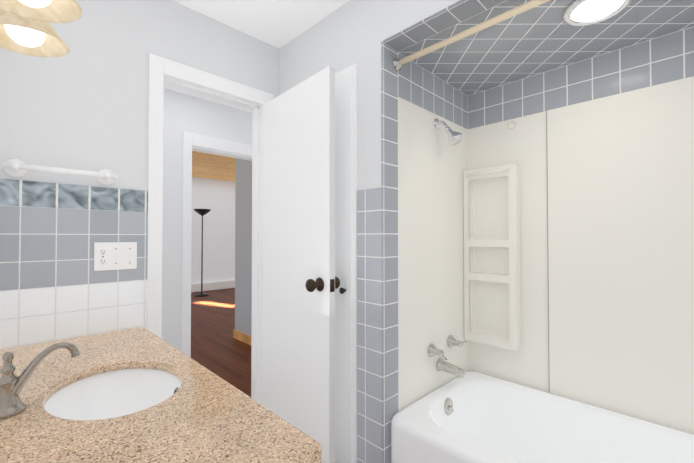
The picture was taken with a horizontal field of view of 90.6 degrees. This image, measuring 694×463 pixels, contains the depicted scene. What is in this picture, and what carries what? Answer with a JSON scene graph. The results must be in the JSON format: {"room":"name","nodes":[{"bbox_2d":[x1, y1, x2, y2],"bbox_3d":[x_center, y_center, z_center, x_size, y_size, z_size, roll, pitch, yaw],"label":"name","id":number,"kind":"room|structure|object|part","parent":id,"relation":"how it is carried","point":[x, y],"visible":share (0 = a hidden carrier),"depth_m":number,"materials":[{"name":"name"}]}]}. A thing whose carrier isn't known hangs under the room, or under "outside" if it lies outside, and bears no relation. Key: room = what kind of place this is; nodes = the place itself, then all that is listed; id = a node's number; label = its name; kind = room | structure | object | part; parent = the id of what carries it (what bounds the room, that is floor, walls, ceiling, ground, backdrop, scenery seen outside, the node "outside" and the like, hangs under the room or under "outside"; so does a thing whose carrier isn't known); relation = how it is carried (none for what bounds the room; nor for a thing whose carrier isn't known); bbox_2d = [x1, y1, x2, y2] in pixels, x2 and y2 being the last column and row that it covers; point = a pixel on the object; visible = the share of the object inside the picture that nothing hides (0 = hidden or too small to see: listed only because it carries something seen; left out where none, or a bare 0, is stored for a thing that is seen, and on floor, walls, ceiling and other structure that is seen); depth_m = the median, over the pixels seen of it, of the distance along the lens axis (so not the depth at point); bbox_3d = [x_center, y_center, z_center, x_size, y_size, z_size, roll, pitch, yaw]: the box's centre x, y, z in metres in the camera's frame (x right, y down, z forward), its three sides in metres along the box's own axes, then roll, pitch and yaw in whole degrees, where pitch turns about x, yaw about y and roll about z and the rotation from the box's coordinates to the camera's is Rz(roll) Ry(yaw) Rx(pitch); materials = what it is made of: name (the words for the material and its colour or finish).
{"room":"bathroom","nodes":[
{"label":"bathroom","id":0,"kind":"room"},
{"bbox_2d":[0,0,266,190],"bbox_3d":[-0.941,0.076,1.655,1.185,2.410,0.120,1,-1,-45],"label":"wall","id":1,"kind":"structure","parent":0,"point":[83,104],"depth_m":1.48,"materials":[{"name":"white paint"}]},
{"bbox_2d":[2,159,117,184],"bbox_3d":[-1.116,-0.235,1.357,0.350,0.068,0.064,1,-1,-45],"label":"towel rail","id":2,"kind":"object","parent":1,"relation":"attached to","point":[14,167],"visible":1,"depth_m":1.31,"materials":[{"name":"white plastic"}]},
{"bbox_2d":[0,280,146,349],"bbox_3d":[-1.119,0.748,1.378,0.556,1.058,0.008,1,-1,-45],"label":"wall tile","id":3,"kind":"structure","parent":1,"relation":"attached to","point":[35,316],"depth_m":1.38,"materials":[{"name":"white tile"}]},
{"bbox_2d":[0,179,147,211],"bbox_3d":[-1.119,-0.141,1.391,0.556,0.097,0.010,1,-1,-45],"label":"tile border","id":4,"kind":"object","parent":1,"relation":"attached to","point":[32,194],"depth_m":1.39,"materials":[{"name":"tile"}]},
{"bbox_2d":[0,205,147,290],"bbox_3d":[-1.119,0.063,1.389,0.556,0.312,0.008,1,-1,-45],"label":"wall tiles","id":5,"kind":"object","parent":1,"relation":"attached to","point":[43,247],"visible":1,"depth_m":1.37,"materials":[{"name":"grey tile"}]},
{"bbox_2d":[94,242,136,270],"bbox_3d":[-1.000,0.107,1.490,0.157,0.120,0.014,1,-1,-45],"label":"outlet","id":6,"kind":"object","parent":5,"relation":"attached to","point":[115,255],"visible":1,"depth_m":1.49,"materials":[{"name":"white plastic"}]},
{"bbox_2d":[147,53,273,337],"bbox_3d":[-0.681,0.230,1.814,0.668,2.108,0.016,1,-1,-45],"label":"door frame","id":7,"kind":"structure","parent":1,"relation":"attached to","point":[159,67],"depth_m":1.61,"materials":[{"name":"white paint"}]},
{"bbox_2d":[161,75,262,403],"bbox_3d":[-0.729,0.260,1.862,0.588,2.050,0.122,1,-1,-45],"label":"lining","id":8,"kind":"object","parent":1,"relation":"attached to","point":[257,241],"visible":0.48,"depth_m":2.03,"materials":[{"name":"white paint"}]},
{"bbox_2d":[262,66,333,462],"bbox_3d":[-0.271,0.265,1.766,0.067,2.012,0.616,1,-1,-45],"label":"door leaf","id":9,"kind":"structure","parent":8,"relation":"attached to","point":[295,312],"depth_m":1.71,"materials":[{"name":"white paint"}]},
{"bbox_2d":[305,66,339,462],"bbox_3d":[-0.098,0.262,1.573,0.173,2.008,0.102,1,-1,-45],"label":"door","id":10,"kind":"structure","parent":9,"relation":"attached to","point":[311,285],"depth_m":1.54,"materials":[{"name":"white paint"}]},
{"bbox_3d":[-0.098,0.242,1.573,0.173,0.064,0.102,1,-1,-45],"label":"knob","id":11,"kind":"part","parent":10,"relation":"part of","materials":[{"name":"brown metal"}]},
{"bbox_2d":[162,88,252,351],"bbox_3d":[-1.609,-0.065,2.529,2.800,2.720,0.100,1,-1,-45],"label":"wall","id":12,"kind":"structure","parent":0,"point":[177,118],"depth_m":2.72,"materials":[{"name":"white paint"}]},
{"bbox_2d":[182,132,251,357],"bbox_3d":[-0.978,0.255,3.138,1.038,2.100,0.117,1,-1,-45],"label":"door frame","id":13,"kind":"structure","parent":12,"relation":"attached to","point":[194,142],"depth_m":2.77,"materials":[{"name":"white paint"}]},
{"bbox_2d":[191,177,235,292],"bbox_3d":[-3.779,0.015,7.569,6.800,2.720,0.100,1,-1,-45],"label":"wall","id":14,"kind":"structure","parent":0,"point":[217,197],"depth_m":8.12,"materials":[{"name":"white paint"}]},
{"bbox_2d":[191,280,234,291],"bbox_3d":[-3.216,1.267,7.975,4.400,0.170,0.084,1,-1,-45],"label":"baseboard","id":15,"kind":"structure","parent":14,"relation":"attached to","point":[214,285],"depth_m":8.03,"materials":[{"name":"white wood"}]},
{"bbox_2d":[192,151,235,181],"bbox_3d":[-1.948,-1.324,5.737,6.800,0.100,5.310,1,-1,-45],"label":"ceiling","id":16,"kind":"structure","parent":0,"point":[212,166],"depth_m":6.66,"materials":[{"name":"brown wood"}]},
{"bbox_2d":[191,288,250,396],"bbox_3d":[-0.934,1.355,4.384,7.600,0.060,9.000,1,-1,-45],"label":"floor","id":17,"kind":"structure","parent":0,"point":[218,349],"depth_m":4.13,"materials":[{"name":"brown wood"}]},
{"bbox_2d":[0,327,321,462],"bbox_3d":[-0.666,0.774,0.929,0.554,0.992,1.266,1,-1,-45],"label":"bathroom vanity","id":18,"kind":"object","parent":17,"relation":"on","point":[139,395],"visible":1,"depth_m":0.79,"materials":[{"name":"beige stone"}]},
{"bbox_2d":[0,342,79,419],"bbox_3d":[-0.745,0.347,0.825,0.165,0.142,0.066,1,-1,-45],"label":"faucet","id":19,"kind":"object","parent":18,"relation":"on","point":[11,406],"depth_m":0.79,"materials":[{"name":"silver metal"}]},
{"bbox_2d":[44,368,180,419],"bbox_3d":[-0.627,0.515,0.939,0.364,0.145,0.456,1,-1,-45],"label":"sink","id":20,"kind":"object","parent":18,"relation":"in","point":[104,393],"depth_m":1.07,"materials":[{"name":"white ceramic"}]},
{"bbox_2d":[194,209,210,296],"bbox_3d":[-3.116,0.448,7.388,0.350,1.850,0.350,1,-1,-45],"label":"lamp","id":21,"kind":"object","parent":17,"relation":"on","point":[201,212],"visible":1,"depth_m":7.37,"materials":[{"name":"black metal"}]},
{"bbox_2d":[335,64,357,462],"bbox_3d":[-0.196,0.247,1.830,0.050,2.075,0.649,1,-1,-45],"label":"door","id":22,"kind":"structure","parent":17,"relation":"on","point":[346,134],"depth_m":1.64,"materials":[{"name":"white paint"}]},
{"bbox_3d":[-0.019,0.281,1.635,0.028,0.030,0.030,1,-1,-45],"label":"knob","id":23,"kind":"part","parent":22,"relation":"part of","materials":[{"name":"brown metal"}]},
{"bbox_2d":[391,335,693,462],"bbox_3d":[0.982,0.920,1.242,0.780,0.710,1.519,1,-1,-45],"label":"bathtub","id":24,"kind":"object","parent":17,"relation":"on","point":[470,417],"visible":1,"depth_m":1.63,"materials":[{"name":"white ceramic"}]},
{"bbox_3d":[0.540,0.709,1.779,0.066,0.073,0.139,1,-1,-45],"label":"spout","id":25,"kind":"part","parent":24,"relation":"part of","materials":[{"name":"grey metal"}]},
{"bbox_2d":[235,158,251,335],"bbox_3d":[-0.947,-0.042,3.936,0.120,2.720,1.170,1,-1,-45],"label":"wall","id":26,"kind":"structure","parent":0,"point":[243,255],"depth_m":4.15,"materials":[{"name":"grey paint"}]},
{"bbox_2d":[233,329,251,344],"bbox_3d":[-1.036,1.267,3.908,0.016,0.100,1.085,1,-1,-45],"label":"baseboard","id":27,"kind":"structure","parent":26,"relation":"attached to","point":[242,337],"depth_m":4.11,"materials":[{"name":"brown wood"}]},
{"bbox_2d":[164,0,348,112],"bbox_3d":[-0.263,-1.184,1.305,2.970,0.100,3.560,1,-1,-45],"label":"ceiling","id":28,"kind":"structure","parent":0,"point":[279,24],"depth_m":1.79,"materials":[{"name":"white paint"}]},
{"bbox_2d":[267,43,278,97],"bbox_3d":[-0.488,0.084,2.102,0.088,2.410,0.120,1,-1,-45],"label":"wall","id":29,"kind":"structure","parent":0,"point":[273,70],"depth_m":2.08,"materials":[{"name":"white paint"}]},
{"bbox_2d":[279,0,467,410],"bbox_3d":[0.158,0.085,2.170,0.927,2.410,0.933,1,-1,-45],"label":"wall block","id":30,"kind":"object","parent":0,"point":[345,35],"visible":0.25,"depth_m":1.63,"materials":[{"name":"white paint"}]},
{"bbox_2d":[357,187,381,462],"bbox_3d":[0.102,0.541,1.554,0.008,1.477,0.146,1,-1,-45],"label":"wall tiles","id":31,"kind":"structure","parent":30,"relation":"attached to","point":[369,351],"depth_m":1.55,"materials":[{"name":"grey tile"}]},
{"bbox_2d":[381,43,398,462],"bbox_3d":[0.194,0.224,1.541,0.112,2.112,0.008,1,-1,-45],"label":"tiled wall","id":32,"kind":"structure","parent":30,"relation":"attached to","point":[389,236],"depth_m":1.53,"materials":[{"name":"grey tile"}]},
{"bbox_2d":[393,0,549,70],"bbox_3d":[0.762,-0.780,1.046,0.058,0.057,1.518,1,-1,-45],"label":"curtain rod","id":33,"kind":"object","parent":32,"relation":"attached to","point":[398,63],"visible":1,"depth_m":1.32,"materials":[{"name":"beige metal"}]},
{"bbox_2d":[398,53,467,128],"bbox_3d":[0.484,-0.726,1.842,0.703,0.204,0.008,1,-1,-45],"label":"tile band","id":34,"kind":"object","parent":30,"relation":"attached to","point":[419,86],"visible":1,"depth_m":1.80,"materials":[{"name":"grey tile"}]},
{"bbox_2d":[398,97,468,409],"bbox_3d":[0.482,0.100,1.830,0.703,1.448,0.005,1,-1,-45],"label":"wall","id":35,"kind":"structure","parent":30,"relation":"attached to","point":[432,164],"depth_m":1.76,"materials":[{"name":"white plastic"}]},
{"bbox_2d":[434,118,462,145],"bbox_3d":[0.532,-0.522,1.785,0.079,0.162,0.144,1,-1,-45],"label":"shower head","id":36,"kind":"object","parent":35,"relation":"attached to","point":[454,137],"visible":1,"depth_m":1.76},
{"bbox_2d":[382,0,459,40],"bbox_3d":[0.980,-0.990,1.270,0.807,0.290,1.527,1,-1,-45],"label":"wall","id":37,"kind":"structure","parent":0,"point":[398,16],"depth_m":1.44,"materials":[{"name":"white paint"}]},
{"bbox_2d":[381,0,506,51],"bbox_3d":[0.728,-0.845,1.018,0.112,0.008,1.527,1,-1,-45],"label":"soffit","id":38,"kind":"structure","parent":37,"relation":"attached to","point":[458,12],"depth_m":1.37,"materials":[{"name":"grey tile"}]},
{"bbox_2d":[398,0,693,95],"bbox_3d":[1.017,-0.840,1.304,0.703,0.008,1.527,1,-1,-45],"label":"tile","id":39,"kind":"structure","parent":37,"relation":"attached to","point":[543,37],"depth_m":1.50,"materials":[{"name":"grey tile"}]},
{"bbox_2d":[562,0,632,26],"bbox_3d":[0.928,-0.829,1.278,0.220,0.014,0.220,1,-1,-45],"label":"recessed light","id":40,"kind":"object","parent":39,"relation":"attached to","point":[578,13],"visible":1,"depth_m":1.29,"materials":[{"name":"silver metal"}]},
{"bbox_3d":[-0.540,0.055,0.322,0.120,2.410,2.580,1,-1,-45],"label":"wall","id":41,"kind":"structure","parent":0,"visible":0},
{"bbox_2d":[0,0,81,56],"bbox_3d":[-0.738,-0.635,0.777,0.222,0.235,0.750,1,-1,-45],"label":"sconce","id":42,"kind":"object","parent":41,"relation":"attached to","point":[26,27],"visible":1,"depth_m":0.90,"materials":[{"name":"beige glass"}]},
{"bbox_3d":[-0.889,-0.557,0.950,0.084,0.084,0.084,1,-1,-45],"label":"bulb","id":43,"kind":"part","parent":42,"relation":"part of","materials":[{"name":"white glass"}]},
{"bbox_3d":[-0.724,-0.559,0.783,0.084,0.084,0.084,1,-1,-45],"label":"bulb","id":44,"kind":"part","parent":42,"relation":"part of","materials":[{"name":"white glass"}]},
{"bbox_3d":[-0.722,-0.567,0.785,0.186,0.100,0.187,1,-1,-45],"label":"glass","id":45,"kind":"part","parent":42,"relation":"part of","materials":[{"name":"beige glass"}]},
{"bbox_3d":[1.310,0.075,1.579,0.120,2.410,1.527,1,-1,-45],"label":"wall","id":46,"kind":"structure","parent":0,"visible":0},
{"bbox_2d":[468,111,548,391],"bbox_3d":[0.878,0.102,1.914,0.022,1.448,0.432,1,-1,-45],"label":"wall","id":47,"kind":"structure","parent":46,"relation":"attached to","point":[522,144],"depth_m":1.84,"materials":[{"name":"white plastic"}]},
{"bbox_2d":[463,163,520,350],"bbox_3d":[0.804,0.136,1.932,0.093,1.000,0.298,1,-1,-45],"label":"caddy","id":48,"kind":"object","parent":47,"relation":"attached to","point":[491,225],"visible":1,"depth_m":1.94,"materials":[{"name":"white plastic"}]},
{"bbox_3d":[0.905,-0.587,1.894,0.018,0.042,0.042,1,-1,-45],"label":"hook cap","id":49,"kind":"part","parent":47,"relation":"part of","materials":[{"name":"white plastic"}]},
{"bbox_2d":[468,26,693,128],"bbox_3d":[1.267,-0.730,1.544,0.008,0.204,1.519,1,-1,-45],"label":"tile band","id":50,"kind":"object","parent":46,"relation":"attached to","point":[660,60],"visible":1,"depth_m":1.64,"materials":[{"name":"grey tile"}]},
{"bbox_2d":[547,76,693,433],"bbox_3d":[1.417,0.093,1.377,0.011,1.448,1.090,1,-1,-45],"label":"wall","id":51,"kind":"structure","parent":46,"relation":"attached to","point":[620,171],"depth_m":1.54,"materials":[{"name":"white plastic"}]},
{"bbox_2d":[546,110,549,392],"bbox_3d":[1.031,0.099,1.764,0.007,1.448,0.002,1,-1,-45],"label":"trim strip","id":52,"kind":"object","parent":51,"relation":"attached to","point":[547,244],"depth_m":1.76,"materials":[{"name":"grey plastic"}]}
]}

